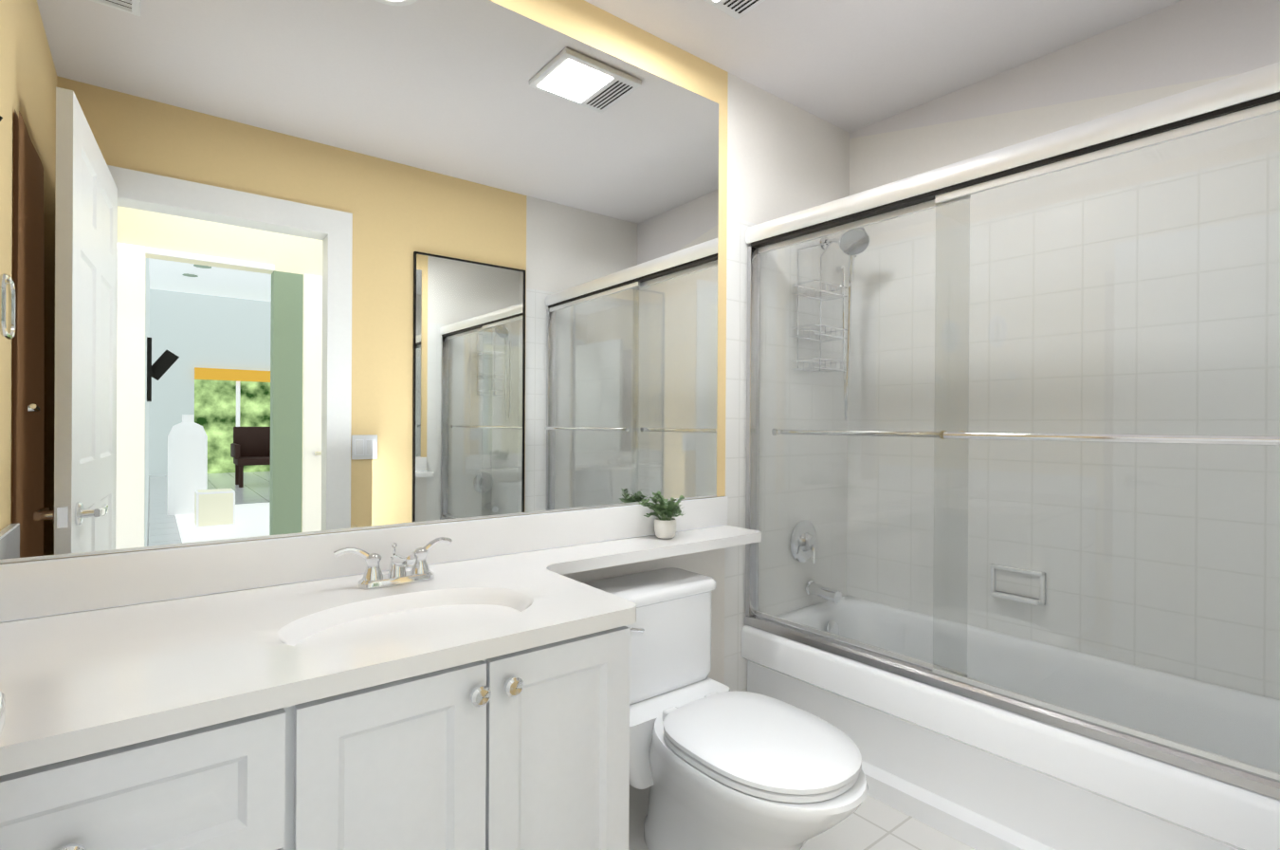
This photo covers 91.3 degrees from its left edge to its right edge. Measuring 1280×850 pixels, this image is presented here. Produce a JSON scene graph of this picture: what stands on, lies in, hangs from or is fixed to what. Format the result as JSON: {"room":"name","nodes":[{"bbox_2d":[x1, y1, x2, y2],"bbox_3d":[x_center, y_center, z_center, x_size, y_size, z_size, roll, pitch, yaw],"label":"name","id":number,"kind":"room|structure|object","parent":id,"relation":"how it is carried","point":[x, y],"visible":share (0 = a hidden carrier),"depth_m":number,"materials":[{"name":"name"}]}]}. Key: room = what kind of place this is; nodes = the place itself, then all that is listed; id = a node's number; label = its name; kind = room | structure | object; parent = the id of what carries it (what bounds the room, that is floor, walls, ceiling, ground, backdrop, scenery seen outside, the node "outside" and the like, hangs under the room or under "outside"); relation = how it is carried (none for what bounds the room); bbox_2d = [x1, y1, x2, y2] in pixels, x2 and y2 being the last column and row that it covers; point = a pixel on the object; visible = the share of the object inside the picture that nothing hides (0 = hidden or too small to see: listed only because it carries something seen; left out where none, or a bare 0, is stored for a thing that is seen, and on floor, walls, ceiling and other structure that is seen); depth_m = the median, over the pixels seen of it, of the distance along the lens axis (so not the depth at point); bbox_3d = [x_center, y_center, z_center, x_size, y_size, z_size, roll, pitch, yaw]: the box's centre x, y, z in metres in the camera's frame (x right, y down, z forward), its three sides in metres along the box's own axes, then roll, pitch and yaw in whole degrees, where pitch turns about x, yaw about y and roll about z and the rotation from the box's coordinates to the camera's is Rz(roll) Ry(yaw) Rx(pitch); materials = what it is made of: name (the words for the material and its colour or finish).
{"room":"bathroom","nodes":[
{"label":"bathroom","id":0,"kind":"room"},
{"bbox_2d":[3,0,849,691],"bbox_3d":[-0.145,-0.076,1.999,3.032,2.420,0.120,0,0,-38],"label":"wall","id":1,"kind":"structure","parent":0,"point":[779,157],"depth_m":2.41,"materials":[{"name":"paint"}]},
{"bbox_2d":[0,0,718,563],"bbox_3d":[-0.462,-0.451,1.668,1.878,1.407,0.007,0,0,-38],"label":"mirror","id":2,"kind":"object","parent":1,"relation":"attached to","point":[281,267],"visible":1,"depth_m":1.47,"materials":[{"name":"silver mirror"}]},
{"bbox_2d":[789,227,870,603],"bbox_3d":[0.793,-0.044,2.508,0.320,1.503,0.236,0,0,-38],"label":"shower fixture","id":3,"kind":"object","parent":1,"relation":"attached to","point":[822,591],"depth_m":2.52,"materials":[{"name":"silver metal"}]},
{"bbox_2d":[628,784,976,849],"bbox_3d":[0.372,1.163,1.329,3.032,0.050,1.825,0,0,-38],"label":"floor","id":4,"kind":"structure","parent":0,"point":[870,823],"depth_m":1.75,"materials":[{"name":"tile"}]},
{"bbox_2d":[0,495,761,849],"bbox_3d":[-0.256,0.695,1.431,1.920,0.879,0.643,0,0,-38],"label":"bathroom vanity","id":5,"kind":"object","parent":4,"relation":"on","point":[292,693],"visible":1,"depth_m":1.05,"materials":[{"name":"white wood"}]},
{"bbox_2d":[333,536,452,588],"bbox_3d":[-0.527,0.312,1.390,0.260,0.090,0.136,0,0,-38],"label":"faucet","id":6,"kind":"object","parent":5,"relation":"on","point":[374,576],"visible":1,"depth_m":1.40,"materials":[{"name":"silver metal"}]},
{"bbox_2d":[638,490,685,538],"bbox_3d":[0.089,0.284,1.991,0.168,0.146,0.129,0,0,-38],"label":"plant","id":7,"kind":"object","parent":5,"relation":"on","point":[665,525],"visible":1,"depth_m":1.98,"materials":[{"name":"green plant"}]},
{"bbox_2d":[582,566,868,849],"bbox_3d":[0.188,0.803,1.617,0.452,0.666,0.839,0,0,-38],"label":"toilet","id":8,"kind":"object","parent":4,"relation":"on","point":[714,764],"visible":0.9,"depth_m":1.51,"materials":[{"name":"white ceramic"}]},
{"bbox_2d":[741,595,1279,849],"bbox_3d":[1.142,0.946,1.929,0.716,0.392,1.583,0,0,-38],"label":"bathtub","id":9,"kind":"object","parent":4,"relation":"on","point":[977,774],"visible":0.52,"depth_m":1.77,"materials":[{"name":"white ceramic"}]},
{"bbox_2d":[743,61,1279,799],"bbox_3d":[0.917,0.004,1.748,0.137,1.488,1.580,0,0,-38],"label":"shower door","id":10,"kind":"structure","parent":9,"relation":"on","point":[1225,101],"depth_m":1.62,"materials":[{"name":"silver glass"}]},
{"bbox_2d":[584,0,1182,132],"bbox_3d":[0.386,-1.307,1.326,3.032,0.050,1.825,0,0,-38],"label":"ceiling","id":11,"kind":"structure","parent":0,"point":[850,65],"depth_m":2.08,"materials":[{"name":"white paint"}]},
{"bbox_2d":[703,0,765,18],"bbox_3d":[0.255,-1.270,1.747,0.330,0.026,0.270,0,0,-38],"label":"air vent","id":12,"kind":"object","parent":11,"relation":"in","point":[736,9],"visible":0.96,"depth_m":1.88,"materials":[{"name":"white plastic"}]},
{"bbox_2d":[846,0,1279,699],"bbox_3d":[1.490,-0.067,2.119,0.188,2.420,1.705,0,0,-38],"label":"wall","id":13,"kind":"structure","parent":0,"point":[1182,45],"depth_m":2.06,"materials":[{"name":"tile"}]},
{"bbox_3d":[0.904,-0.068,0.655,3.032,2.420,0.120,0,0,-38],"label":"wall","id":14,"kind":"structure","parent":0,"visible":0},
{"bbox_2d":[0,691,5,734],"bbox_3d":[-0.429,0.110,0.259,0.157,2.025,0.866,0,0,-38],"label":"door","id":15,"kind":"structure","parent":14,"relation":"in","point":[2,709],"depth_m":0.55,"materials":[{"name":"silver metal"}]}
]}

